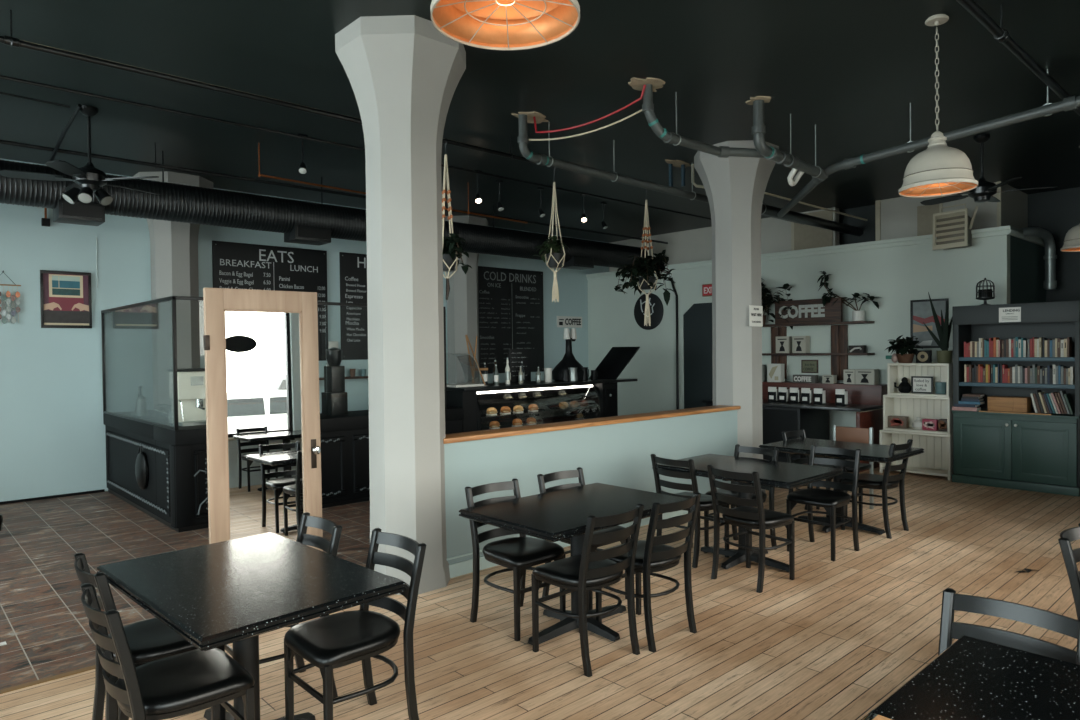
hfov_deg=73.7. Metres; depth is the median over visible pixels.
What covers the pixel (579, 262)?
register
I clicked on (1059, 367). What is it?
book
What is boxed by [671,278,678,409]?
conduit
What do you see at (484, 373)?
bottle
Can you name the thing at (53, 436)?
wall
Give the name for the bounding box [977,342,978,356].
book
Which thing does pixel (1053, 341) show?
book
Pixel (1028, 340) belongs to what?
book
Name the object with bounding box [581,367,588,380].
pitcher
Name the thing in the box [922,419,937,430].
box
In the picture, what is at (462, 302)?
column
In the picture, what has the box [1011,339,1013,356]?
book
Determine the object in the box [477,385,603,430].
case
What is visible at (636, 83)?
plaster patch
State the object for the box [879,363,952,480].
shelf unit
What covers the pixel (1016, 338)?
book
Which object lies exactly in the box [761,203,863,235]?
pipe
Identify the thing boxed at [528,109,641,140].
cable
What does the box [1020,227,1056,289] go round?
vent pipe
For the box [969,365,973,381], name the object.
book
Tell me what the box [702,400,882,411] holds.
countertop
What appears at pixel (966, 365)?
book
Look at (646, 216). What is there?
hanger
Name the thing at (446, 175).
hanger
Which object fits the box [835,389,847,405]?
coffee bag
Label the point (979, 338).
book
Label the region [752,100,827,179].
drain pipe
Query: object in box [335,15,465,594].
column
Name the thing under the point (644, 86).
cable
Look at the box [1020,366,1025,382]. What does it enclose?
book
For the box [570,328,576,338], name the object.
paper cup
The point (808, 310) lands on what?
letter sign
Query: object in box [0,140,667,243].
pipe
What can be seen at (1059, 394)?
book
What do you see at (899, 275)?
wall
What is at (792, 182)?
trap
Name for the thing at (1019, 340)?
book
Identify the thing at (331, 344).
dispenser
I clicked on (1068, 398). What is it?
book
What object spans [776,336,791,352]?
gift box
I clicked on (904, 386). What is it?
ornament
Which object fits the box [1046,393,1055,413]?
book
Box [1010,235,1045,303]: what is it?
wall
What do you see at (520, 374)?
bottle
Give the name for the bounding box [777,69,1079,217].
drain pipe
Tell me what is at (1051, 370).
book
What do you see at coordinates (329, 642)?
dining chair
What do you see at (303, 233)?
grille
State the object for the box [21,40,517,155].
conduit
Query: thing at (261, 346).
mirror door
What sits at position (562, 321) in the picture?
wall sign
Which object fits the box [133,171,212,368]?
column
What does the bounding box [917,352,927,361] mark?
print
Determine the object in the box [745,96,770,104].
plaster patch
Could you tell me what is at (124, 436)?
counter
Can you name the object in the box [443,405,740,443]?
trim
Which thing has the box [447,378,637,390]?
countertop
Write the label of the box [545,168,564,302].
hanger
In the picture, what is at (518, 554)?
dining chair
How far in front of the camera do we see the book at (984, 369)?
8.64 m
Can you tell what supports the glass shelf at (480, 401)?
attached to the case
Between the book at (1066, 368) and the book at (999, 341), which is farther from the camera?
the book at (999, 341)
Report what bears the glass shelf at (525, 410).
attached to the case
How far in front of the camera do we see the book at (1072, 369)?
8.02 m
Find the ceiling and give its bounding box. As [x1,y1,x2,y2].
[0,0,1079,242]
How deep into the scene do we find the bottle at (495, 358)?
9.94 m
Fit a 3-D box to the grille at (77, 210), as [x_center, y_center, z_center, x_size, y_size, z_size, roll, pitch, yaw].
[-4.585,-1.494,7.215,0.340,0.120,0.008,-1,1,-43]
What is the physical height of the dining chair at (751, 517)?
0.832 m
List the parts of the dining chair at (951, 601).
leg, leg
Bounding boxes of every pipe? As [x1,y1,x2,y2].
[0,10,803,224]
[0,75,710,219]
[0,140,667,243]
[258,143,365,193]
[445,182,527,223]
[517,114,708,202]
[642,84,764,157]
[669,164,672,186]
[681,164,684,186]
[691,164,704,188]
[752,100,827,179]
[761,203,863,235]
[764,192,866,220]
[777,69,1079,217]
[956,0,1079,115]
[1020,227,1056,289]
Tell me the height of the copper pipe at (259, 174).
0.364 m
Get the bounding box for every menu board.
[212,240,327,360]
[339,252,367,359]
[478,266,543,373]
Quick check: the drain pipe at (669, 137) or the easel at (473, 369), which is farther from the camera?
the easel at (473, 369)
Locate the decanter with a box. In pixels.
[552,338,583,380]
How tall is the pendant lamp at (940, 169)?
1.164 m
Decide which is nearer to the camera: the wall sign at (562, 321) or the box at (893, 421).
the box at (893, 421)
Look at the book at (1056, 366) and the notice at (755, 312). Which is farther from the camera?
the book at (1056, 366)
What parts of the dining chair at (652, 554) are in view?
leg, leg, seat, leg, seat frame, leg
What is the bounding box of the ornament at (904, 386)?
[894,377,910,392]
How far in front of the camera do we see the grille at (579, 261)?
12.13 m
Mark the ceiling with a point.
(853, 70)
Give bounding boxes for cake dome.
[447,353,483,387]
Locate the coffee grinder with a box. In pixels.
[322,347,347,415]
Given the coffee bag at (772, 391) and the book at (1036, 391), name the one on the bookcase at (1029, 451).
the book at (1036, 391)
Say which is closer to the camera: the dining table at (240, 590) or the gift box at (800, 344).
the dining table at (240, 590)
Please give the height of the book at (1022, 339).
0.220 m
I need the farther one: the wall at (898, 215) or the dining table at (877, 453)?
the wall at (898, 215)
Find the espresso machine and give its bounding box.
[177,368,205,425]
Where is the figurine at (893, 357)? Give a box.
[886,353,897,362]
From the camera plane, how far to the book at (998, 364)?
8.54 m
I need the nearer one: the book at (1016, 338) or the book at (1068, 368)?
the book at (1068, 368)
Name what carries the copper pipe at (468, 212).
hanging from the ceiling
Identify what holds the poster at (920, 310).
attached to the wall at (899, 275)
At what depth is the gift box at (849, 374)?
10.43 m
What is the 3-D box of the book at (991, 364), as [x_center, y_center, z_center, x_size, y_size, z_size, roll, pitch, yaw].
[5.436,0.158,8.632,0.131,0.222,0.022,-1,1,-43]
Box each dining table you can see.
[97,532,405,719]
[459,483,688,644]
[652,454,842,571]
[759,438,923,534]
[874,636,1079,719]
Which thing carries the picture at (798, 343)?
attached to the gift box at (800, 344)
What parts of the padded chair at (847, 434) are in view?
leg, seat, backrest, leg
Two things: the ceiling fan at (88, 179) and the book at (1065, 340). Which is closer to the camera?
the ceiling fan at (88, 179)
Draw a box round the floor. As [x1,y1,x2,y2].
[0,458,1079,719]
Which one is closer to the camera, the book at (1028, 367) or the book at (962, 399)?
the book at (1028, 367)
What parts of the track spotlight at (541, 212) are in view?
stem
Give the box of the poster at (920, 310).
[910,298,948,347]
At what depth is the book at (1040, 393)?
8.17 m
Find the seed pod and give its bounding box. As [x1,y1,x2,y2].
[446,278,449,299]
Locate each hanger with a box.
[442,138,457,277]
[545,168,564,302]
[637,189,657,325]
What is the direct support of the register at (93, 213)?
attached to the air duct
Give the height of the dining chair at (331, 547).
0.832 m
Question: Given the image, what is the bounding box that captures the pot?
[935,382,945,393]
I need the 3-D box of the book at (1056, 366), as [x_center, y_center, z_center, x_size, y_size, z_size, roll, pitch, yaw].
[5.873,0.168,8.159,0.130,0.207,0.022,-1,1,-43]
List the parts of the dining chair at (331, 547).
leg, leg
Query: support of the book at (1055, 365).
on the bookcase at (1029, 451)
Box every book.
[952,407,980,410]
[954,404,979,406]
[958,401,984,404]
[961,398,983,401]
[962,396,981,398]
[963,393,983,396]
[964,342,968,356]
[964,364,969,381]
[966,343,968,356]
[966,367,968,381]
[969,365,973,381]
[970,341,974,356]
[972,342,974,356]
[974,365,977,381]
[975,342,976,356]
[976,366,977,381]
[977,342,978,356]
[978,364,982,381]
[979,338,980,356]
[980,366,985,381]
[982,339,986,356]
[983,368,985,381]
[984,340,988,356]
[986,341,988,356]
[986,364,990,382]
[988,365,990,382]
[989,338,992,356]
[991,341,992,356]
[991,364,992,382]
[993,338,998,356]
[993,364,997,382]
[995,367,997,382]
[996,340,997,356]
[998,340,1001,356]
[998,364,999,382]
[1000,364,1004,382]
[1002,340,1003,356]
[1002,365,1007,382]
[1004,340,1005,356]
[1005,368,1007,382]
[1006,339,1008,356]
[1008,368,1009,382]
[1009,339,1010,356]
[1010,367,1011,382]
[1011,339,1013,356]
[1012,367,1014,382]
[1015,337,1020,356]
[1015,364,1020,382]
[1018,339,1020,356]
[1018,366,1019,382]
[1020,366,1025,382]
[1021,338,1025,356]
[1023,340,1027,356]
[1023,367,1026,382]
[1025,368,1027,382]
[1027,339,1029,356]
[1027,366,1031,383]
[1030,339,1032,356]
[1030,368,1031,383]
[1030,393,1037,412]
[1032,364,1037,383]
[1033,393,1040,412]
[1034,339,1036,356]
[1035,367,1036,383]
[1035,390,1043,412]
[1037,339,1038,356]
[1037,366,1042,383]
[1038,392,1046,412]
[1039,338,1042,356]
[1040,369,1041,383]
[1041,394,1049,412]
[1042,367,1046,383]
[1043,338,1046,356]
[1044,393,1052,413]
[1045,340,1046,356]
[1045,368,1046,383]
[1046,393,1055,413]
[1047,339,1051,356]
[1047,365,1051,383]
[1049,393,1057,413]
[1050,340,1051,356]
[1050,368,1052,383]
[1051,392,1060,413]
[1052,340,1054,356]
[1053,364,1057,383]
[1055,338,1056,356]
[1055,392,1064,413]
[1056,366,1057,383]
[1057,338,1062,356]
[1057,393,1067,413]
[1058,365,1062,383]
[1060,390,1069,413]
[1061,340,1063,356]
[1061,366,1065,383]
[1064,339,1066,356]
[1064,368,1065,383]
[1064,393,1074,413]
[1066,368,1067,383]
[1067,337,1071,356]
[1068,368,1069,383]
[1070,366,1074,384]
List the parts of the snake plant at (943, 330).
pot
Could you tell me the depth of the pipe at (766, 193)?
9.94 m
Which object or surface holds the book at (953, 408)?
on the bookcase at (1029, 451)
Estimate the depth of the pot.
9.08 m
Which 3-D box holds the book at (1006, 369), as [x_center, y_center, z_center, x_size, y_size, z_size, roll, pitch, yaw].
[5.538,0.185,8.523,0.130,0.170,0.026,-1,1,-43]
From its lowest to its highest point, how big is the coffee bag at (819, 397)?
0.227 m
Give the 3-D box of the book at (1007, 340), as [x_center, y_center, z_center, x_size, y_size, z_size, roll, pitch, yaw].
[5.542,-0.139,8.510,0.130,0.207,0.027,-1,1,-43]
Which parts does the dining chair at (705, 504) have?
leg, leg, seat, seat frame, leg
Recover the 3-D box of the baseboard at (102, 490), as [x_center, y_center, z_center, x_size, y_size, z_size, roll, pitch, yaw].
[-6.993,1.637,7.274,4.530,0.030,0.015,-1,1,-43]
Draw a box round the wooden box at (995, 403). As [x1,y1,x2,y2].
[988,396,1031,412]
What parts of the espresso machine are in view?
control panel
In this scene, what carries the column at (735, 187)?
on the floor
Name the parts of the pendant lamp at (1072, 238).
lamp shade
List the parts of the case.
frame, frame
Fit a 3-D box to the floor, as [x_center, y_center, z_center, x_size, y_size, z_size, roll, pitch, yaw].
[0.494,1.634,6.955,15.500,0.120,11.040,-1,1,-43]
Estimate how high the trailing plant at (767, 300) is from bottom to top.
0.856 m
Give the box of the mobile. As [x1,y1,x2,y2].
[0,271,20,323]
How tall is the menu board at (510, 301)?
1.905 m
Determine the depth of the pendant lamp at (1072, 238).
8.00 m
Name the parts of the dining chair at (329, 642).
leg, leg, seat, seat frame, leg, leg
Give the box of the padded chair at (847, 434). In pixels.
[816,425,873,509]
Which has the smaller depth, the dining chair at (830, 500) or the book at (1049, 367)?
the dining chair at (830, 500)
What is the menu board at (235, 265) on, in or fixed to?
attached to the wall at (53, 436)
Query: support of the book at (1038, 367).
on the bookcase at (1029, 451)
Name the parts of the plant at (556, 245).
pot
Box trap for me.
[787,168,803,185]
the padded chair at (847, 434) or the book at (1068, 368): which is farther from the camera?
the book at (1068, 368)
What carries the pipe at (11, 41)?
hanging from the ceiling
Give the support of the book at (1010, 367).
on the bookcase at (1029, 451)
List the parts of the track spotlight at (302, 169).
bulb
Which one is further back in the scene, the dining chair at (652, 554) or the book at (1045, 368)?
the book at (1045, 368)
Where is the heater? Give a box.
[932,203,977,250]
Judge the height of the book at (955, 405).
0.033 m
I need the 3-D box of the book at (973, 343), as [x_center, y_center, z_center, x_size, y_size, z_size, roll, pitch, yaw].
[5.300,-0.129,8.772,0.130,0.185,0.025,-1,1,-43]
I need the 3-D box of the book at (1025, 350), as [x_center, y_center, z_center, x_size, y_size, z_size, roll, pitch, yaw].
[5.660,-0.132,8.382,0.130,0.194,0.025,-1,1,-43]
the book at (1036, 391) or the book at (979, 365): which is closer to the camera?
the book at (1036, 391)
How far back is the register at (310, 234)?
8.88 m
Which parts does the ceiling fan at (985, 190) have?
blade, blade, blade, blade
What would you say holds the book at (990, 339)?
on the bookcase at (1029, 451)
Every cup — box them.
[350,369,355,376]
[360,369,365,375]
[563,328,569,338]
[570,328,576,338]
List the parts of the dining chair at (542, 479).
leg, leg, leg, seat frame, seat, leg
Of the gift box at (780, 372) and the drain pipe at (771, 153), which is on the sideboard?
the gift box at (780, 372)
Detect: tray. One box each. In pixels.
[177,368,204,371]
[178,420,205,425]
[447,383,483,387]
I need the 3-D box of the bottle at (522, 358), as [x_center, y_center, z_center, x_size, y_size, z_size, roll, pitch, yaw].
[-0.258,0.148,10.282,0.073,0.351,0.073,-1,1,-43]
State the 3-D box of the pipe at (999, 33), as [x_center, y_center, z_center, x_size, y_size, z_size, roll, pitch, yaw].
[2.651,-2.193,4.370,14.900,0.240,0.080,-1,1,-43]
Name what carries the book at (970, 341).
on the bookcase at (1029, 451)
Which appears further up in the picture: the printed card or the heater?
the heater
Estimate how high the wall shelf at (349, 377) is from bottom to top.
0.200 m
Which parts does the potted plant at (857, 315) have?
pot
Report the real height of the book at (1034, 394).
0.222 m
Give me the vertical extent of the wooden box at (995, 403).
0.166 m
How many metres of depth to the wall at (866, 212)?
11.51 m
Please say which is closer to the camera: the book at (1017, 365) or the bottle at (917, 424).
the book at (1017, 365)
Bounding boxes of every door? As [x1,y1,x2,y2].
[203,287,322,550]
[680,299,712,408]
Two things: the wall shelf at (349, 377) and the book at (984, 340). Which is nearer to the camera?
the book at (984, 340)
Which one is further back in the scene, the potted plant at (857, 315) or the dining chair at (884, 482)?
the potted plant at (857, 315)
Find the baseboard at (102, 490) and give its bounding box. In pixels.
[0,489,104,504]
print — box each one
[913,378,930,391]
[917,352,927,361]
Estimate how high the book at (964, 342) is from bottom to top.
0.187 m
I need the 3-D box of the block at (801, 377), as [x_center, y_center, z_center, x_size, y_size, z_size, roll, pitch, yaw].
[3.992,0.288,10.953,0.002,0.079,0.278,-1,1,-43]
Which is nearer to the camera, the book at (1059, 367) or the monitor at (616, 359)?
the book at (1059, 367)
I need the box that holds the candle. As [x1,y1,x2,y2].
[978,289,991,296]
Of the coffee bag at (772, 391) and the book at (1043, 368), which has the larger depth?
the coffee bag at (772, 391)
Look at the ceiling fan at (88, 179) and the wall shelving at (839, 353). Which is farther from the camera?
the wall shelving at (839, 353)
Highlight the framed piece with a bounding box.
[911,376,932,393]
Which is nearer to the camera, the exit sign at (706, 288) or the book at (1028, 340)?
the book at (1028, 340)
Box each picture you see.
[40,270,91,327]
[779,341,784,350]
[796,341,801,350]
[860,374,868,382]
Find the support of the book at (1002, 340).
on the bookcase at (1029, 451)
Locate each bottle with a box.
[482,359,487,384]
[493,358,497,383]
[494,362,498,384]
[505,354,509,383]
[518,363,522,382]
[519,358,524,382]
[536,366,540,381]
[912,417,921,429]
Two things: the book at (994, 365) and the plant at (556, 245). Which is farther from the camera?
the book at (994, 365)
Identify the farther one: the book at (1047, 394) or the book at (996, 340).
the book at (996, 340)
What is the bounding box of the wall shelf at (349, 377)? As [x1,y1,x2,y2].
[319,376,367,379]
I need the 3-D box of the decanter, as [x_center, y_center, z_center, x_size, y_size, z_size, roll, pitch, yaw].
[0.432,-0.015,10.769,0.520,0.646,0.520,-1,1,-43]
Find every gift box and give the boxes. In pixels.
[762,365,765,381]
[767,364,784,381]
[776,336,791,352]
[792,336,809,352]
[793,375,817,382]
[822,375,836,383]
[844,369,854,383]
[848,345,865,352]
[855,369,878,384]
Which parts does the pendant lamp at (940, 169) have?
chain, lamp shade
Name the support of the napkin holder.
on the dining table at (973, 678)
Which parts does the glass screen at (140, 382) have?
post, pane, post, pane, post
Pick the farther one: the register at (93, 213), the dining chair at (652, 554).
the register at (93, 213)
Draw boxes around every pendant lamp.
[430,0,579,50]
[898,14,977,196]
[1060,146,1079,251]
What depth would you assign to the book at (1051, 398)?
8.09 m
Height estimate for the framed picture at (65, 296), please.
0.672 m
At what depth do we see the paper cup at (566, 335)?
10.70 m
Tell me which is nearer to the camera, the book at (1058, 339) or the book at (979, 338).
the book at (1058, 339)
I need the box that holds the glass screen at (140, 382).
[101,296,446,430]
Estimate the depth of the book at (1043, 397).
8.15 m
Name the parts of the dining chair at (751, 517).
leg, leg, seat frame, seat, leg, leg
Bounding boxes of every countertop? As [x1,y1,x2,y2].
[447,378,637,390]
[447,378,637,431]
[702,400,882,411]
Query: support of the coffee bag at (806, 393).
on the sideboard
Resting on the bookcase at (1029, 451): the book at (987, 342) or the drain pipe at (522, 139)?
the book at (987, 342)
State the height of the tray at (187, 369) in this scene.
0.025 m
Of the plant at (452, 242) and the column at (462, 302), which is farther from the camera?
the column at (462, 302)
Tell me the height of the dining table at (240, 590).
0.750 m
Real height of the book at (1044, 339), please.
0.214 m
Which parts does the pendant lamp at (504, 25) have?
lamp shade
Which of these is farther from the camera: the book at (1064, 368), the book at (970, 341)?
the book at (970, 341)
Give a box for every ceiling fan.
[0,105,160,205]
[920,134,1056,204]
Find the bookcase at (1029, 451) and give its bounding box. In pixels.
[952,301,1079,496]
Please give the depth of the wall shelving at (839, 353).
10.84 m
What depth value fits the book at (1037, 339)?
8.24 m
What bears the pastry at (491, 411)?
on the case
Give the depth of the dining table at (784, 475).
5.53 m
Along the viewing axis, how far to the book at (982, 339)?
8.66 m
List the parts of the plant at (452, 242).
pot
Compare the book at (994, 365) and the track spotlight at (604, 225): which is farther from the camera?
the track spotlight at (604, 225)
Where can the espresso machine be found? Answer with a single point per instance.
(191, 381)
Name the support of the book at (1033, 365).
on the bookcase at (1029, 451)
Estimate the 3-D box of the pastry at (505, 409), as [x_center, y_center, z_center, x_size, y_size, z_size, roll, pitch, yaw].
[-0.473,0.682,9.778,0.160,0.102,0.117,-1,1,-43]
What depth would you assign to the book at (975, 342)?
8.71 m
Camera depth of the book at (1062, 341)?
8.07 m
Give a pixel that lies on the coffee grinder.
(334, 396)
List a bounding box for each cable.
[96,237,97,287]
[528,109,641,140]
[533,85,645,132]
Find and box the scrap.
[1017,568,1038,572]
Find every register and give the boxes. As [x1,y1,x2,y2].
[53,200,104,225]
[284,224,330,244]
[562,255,593,269]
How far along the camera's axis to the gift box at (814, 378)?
10.90 m
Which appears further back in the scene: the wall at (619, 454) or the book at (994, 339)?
the book at (994, 339)
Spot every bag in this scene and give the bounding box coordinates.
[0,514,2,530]
[135,445,148,489]
[768,387,777,401]
[778,387,789,402]
[789,388,800,402]
[801,388,812,403]
[813,388,825,404]
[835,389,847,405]
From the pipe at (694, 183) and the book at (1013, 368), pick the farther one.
the pipe at (694, 183)
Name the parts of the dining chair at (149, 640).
leg, leg, seat, leg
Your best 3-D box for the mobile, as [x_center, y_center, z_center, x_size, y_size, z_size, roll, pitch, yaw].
[-6.045,-0.707,8.121,0.315,0.598,0.042,-1,1,-43]
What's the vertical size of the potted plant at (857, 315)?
0.774 m
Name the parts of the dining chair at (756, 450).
leg, leg, seat, leg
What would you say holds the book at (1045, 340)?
on the bookcase at (1029, 451)
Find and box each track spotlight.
[297,133,307,173]
[474,170,481,202]
[496,180,503,210]
[537,187,545,216]
[580,194,586,221]
[601,202,607,228]
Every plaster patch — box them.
[512,111,547,123]
[628,77,664,91]
[665,159,690,167]
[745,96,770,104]
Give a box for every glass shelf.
[478,400,520,403]
[481,408,551,416]
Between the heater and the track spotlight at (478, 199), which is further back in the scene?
the heater
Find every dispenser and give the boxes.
[328,341,337,348]
[544,368,551,381]
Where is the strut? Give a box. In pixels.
[48,104,81,166]
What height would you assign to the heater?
0.599 m
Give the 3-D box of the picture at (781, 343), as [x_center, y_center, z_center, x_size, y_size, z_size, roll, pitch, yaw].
[3.814,-0.215,11.344,0.002,0.154,0.097,-1,1,-43]
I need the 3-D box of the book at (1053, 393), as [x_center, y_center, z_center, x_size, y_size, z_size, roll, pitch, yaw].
[5.852,0.484,8.139,0.180,0.237,0.098,-1,1,-43]
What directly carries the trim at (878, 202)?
attached to the wall at (898, 215)
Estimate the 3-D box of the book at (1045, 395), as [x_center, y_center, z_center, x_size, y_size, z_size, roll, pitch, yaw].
[5.802,0.489,8.193,0.180,0.227,0.085,-1,1,-43]
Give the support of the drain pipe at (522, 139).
hanging from the ceiling
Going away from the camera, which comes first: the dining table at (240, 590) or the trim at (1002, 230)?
the dining table at (240, 590)
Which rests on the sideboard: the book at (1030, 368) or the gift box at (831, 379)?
the gift box at (831, 379)
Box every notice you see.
[749,305,762,326]
[999,307,1020,321]
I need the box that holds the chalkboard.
[509,349,530,382]
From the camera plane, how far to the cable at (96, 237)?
8.74 m
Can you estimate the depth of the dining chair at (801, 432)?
7.28 m
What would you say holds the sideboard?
on the floor
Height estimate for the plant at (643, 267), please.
0.687 m
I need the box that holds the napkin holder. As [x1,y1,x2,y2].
[861,709,891,719]
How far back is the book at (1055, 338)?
8.12 m
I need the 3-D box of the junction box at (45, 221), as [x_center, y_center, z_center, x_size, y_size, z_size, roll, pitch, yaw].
[-5.753,-1.693,8.379,0.080,0.270,0.049,-1,1,-43]
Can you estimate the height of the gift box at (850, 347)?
0.109 m
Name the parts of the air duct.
hanger rod, hanger rod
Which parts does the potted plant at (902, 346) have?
pot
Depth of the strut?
6.65 m
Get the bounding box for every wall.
[0,158,608,501]
[444,410,737,577]
[588,235,1009,439]
[609,181,1027,271]
[839,205,875,244]
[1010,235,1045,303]
[1028,187,1079,301]
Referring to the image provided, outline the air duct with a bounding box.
[0,151,647,269]
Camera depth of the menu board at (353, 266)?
11.05 m
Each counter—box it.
[103,413,170,519]
[153,407,463,532]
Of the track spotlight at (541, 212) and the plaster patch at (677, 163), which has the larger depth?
the track spotlight at (541, 212)
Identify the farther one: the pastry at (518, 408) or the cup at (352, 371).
the cup at (352, 371)
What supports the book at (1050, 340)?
on the bookcase at (1029, 451)
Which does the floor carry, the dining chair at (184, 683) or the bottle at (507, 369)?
the dining chair at (184, 683)
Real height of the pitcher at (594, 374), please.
0.150 m
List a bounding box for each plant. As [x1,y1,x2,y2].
[443,233,471,273]
[533,236,569,268]
[614,249,676,304]
[761,278,792,328]
[817,271,881,320]
[885,335,922,362]
[923,292,952,362]
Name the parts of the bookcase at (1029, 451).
raised panel, panel moulding, door, shelf, shelf, raised panel, panel moulding, door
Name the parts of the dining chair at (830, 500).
leg, leg, seat, seat frame, leg, leg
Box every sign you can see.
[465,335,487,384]
[557,316,581,327]
[634,293,663,329]
[702,284,711,296]
[775,297,842,323]
[801,360,817,372]
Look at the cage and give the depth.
8.72 m
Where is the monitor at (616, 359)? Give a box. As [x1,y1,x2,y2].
[588,347,639,379]
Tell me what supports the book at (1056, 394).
on the bookcase at (1029, 451)
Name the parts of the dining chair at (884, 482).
leg, leg, seat, seat frame, leg, leg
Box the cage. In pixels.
[976,278,994,304]
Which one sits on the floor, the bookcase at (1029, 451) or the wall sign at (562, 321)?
the bookcase at (1029, 451)
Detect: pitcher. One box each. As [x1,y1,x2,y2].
[562,370,569,381]
[568,368,577,380]
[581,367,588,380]
[591,370,597,379]
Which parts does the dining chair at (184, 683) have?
leg, leg, seat frame, seat, leg, leg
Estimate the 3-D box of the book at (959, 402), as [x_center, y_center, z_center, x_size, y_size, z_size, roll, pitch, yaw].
[5.259,0.518,8.775,0.170,0.033,0.240,-1,1,-43]
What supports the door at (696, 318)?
in the wall at (899, 275)
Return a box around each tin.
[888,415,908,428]
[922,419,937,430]
[938,419,946,431]
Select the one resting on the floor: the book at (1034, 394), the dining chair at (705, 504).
the dining chair at (705, 504)
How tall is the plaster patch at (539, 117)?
0.012 m
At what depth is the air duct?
8.37 m
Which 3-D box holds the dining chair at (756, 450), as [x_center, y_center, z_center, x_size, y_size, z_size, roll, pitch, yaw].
[1.684,1.159,6.019,0.530,0.832,0.434,-1,1,-39]
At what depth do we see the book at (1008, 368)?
8.46 m
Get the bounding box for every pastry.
[486,407,497,415]
[489,421,500,428]
[500,406,510,413]
[512,419,522,426]
[513,405,522,412]
[526,417,535,424]
[528,404,538,411]
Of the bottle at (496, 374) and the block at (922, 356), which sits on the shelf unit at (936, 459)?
the block at (922, 356)
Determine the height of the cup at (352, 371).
0.120 m
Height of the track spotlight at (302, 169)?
0.405 m
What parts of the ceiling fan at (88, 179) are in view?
blade, blade, blade, blade, blade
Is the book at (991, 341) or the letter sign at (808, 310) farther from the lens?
the letter sign at (808, 310)
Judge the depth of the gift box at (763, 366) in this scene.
11.48 m
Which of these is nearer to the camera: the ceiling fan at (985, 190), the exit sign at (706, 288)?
the ceiling fan at (985, 190)
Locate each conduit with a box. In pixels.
[0,92,69,107]
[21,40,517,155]
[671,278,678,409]
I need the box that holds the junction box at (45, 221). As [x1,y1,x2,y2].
[41,208,49,226]
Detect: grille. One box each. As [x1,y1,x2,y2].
[62,203,101,218]
[297,227,328,239]
[575,257,592,265]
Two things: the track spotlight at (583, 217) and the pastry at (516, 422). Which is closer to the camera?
the pastry at (516, 422)
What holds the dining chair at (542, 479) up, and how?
on the floor
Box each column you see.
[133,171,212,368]
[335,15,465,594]
[444,216,487,383]
[694,140,778,492]
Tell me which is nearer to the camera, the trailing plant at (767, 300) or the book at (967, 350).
the book at (967, 350)
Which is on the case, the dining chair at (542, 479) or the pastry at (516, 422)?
the pastry at (516, 422)
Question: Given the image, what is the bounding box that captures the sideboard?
[702,381,886,471]
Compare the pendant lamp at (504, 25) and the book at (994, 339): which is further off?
the book at (994, 339)
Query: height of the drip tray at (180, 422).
0.030 m
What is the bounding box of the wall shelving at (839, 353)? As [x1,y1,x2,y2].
[762,321,874,379]
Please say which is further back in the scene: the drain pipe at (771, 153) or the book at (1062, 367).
the book at (1062, 367)
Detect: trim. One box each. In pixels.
[0,665,95,693]
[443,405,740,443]
[586,225,1044,279]
[791,181,1000,250]
[794,204,938,249]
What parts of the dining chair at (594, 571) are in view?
leg, seat, seat frame, leg, leg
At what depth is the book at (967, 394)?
8.72 m
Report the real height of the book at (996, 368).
0.186 m
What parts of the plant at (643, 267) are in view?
pot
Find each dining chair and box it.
[74,553,225,719]
[80,583,254,719]
[225,512,341,698]
[284,528,425,719]
[465,478,565,640]
[531,504,643,676]
[537,467,629,609]
[595,492,700,651]
[651,454,728,567]
[704,444,778,549]
[707,465,794,592]
[782,429,847,516]
[786,445,860,560]
[841,439,912,538]
[938,588,1079,664]
[1058,523,1079,619]
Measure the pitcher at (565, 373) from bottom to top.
0.170 m
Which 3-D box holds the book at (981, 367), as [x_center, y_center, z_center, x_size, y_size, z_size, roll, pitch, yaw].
[5.362,0.173,8.713,0.130,0.191,0.027,-1,1,-43]
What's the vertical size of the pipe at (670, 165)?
0.280 m
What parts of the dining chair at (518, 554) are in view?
leg, leg, leg, seat frame, seat, leg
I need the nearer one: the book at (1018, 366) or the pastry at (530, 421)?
the book at (1018, 366)
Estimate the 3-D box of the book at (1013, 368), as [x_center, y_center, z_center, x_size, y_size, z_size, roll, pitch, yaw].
[5.589,0.175,8.467,0.130,0.190,0.027,-1,1,-43]
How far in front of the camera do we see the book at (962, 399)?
8.73 m
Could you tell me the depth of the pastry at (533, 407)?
10.08 m
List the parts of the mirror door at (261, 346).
mirror panel, keyhole plate, glass knob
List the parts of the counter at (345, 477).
corner post, panel moulding, panel moulding, panel moulding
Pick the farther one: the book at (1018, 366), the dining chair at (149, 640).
the book at (1018, 366)
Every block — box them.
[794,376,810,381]
[916,350,931,362]
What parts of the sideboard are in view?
door, panel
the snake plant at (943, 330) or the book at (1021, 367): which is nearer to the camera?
the book at (1021, 367)
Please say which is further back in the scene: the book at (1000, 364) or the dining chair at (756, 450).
the book at (1000, 364)
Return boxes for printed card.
[769,366,777,379]
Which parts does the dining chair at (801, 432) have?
leg, leg, seat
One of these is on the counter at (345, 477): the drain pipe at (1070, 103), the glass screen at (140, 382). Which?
the glass screen at (140, 382)

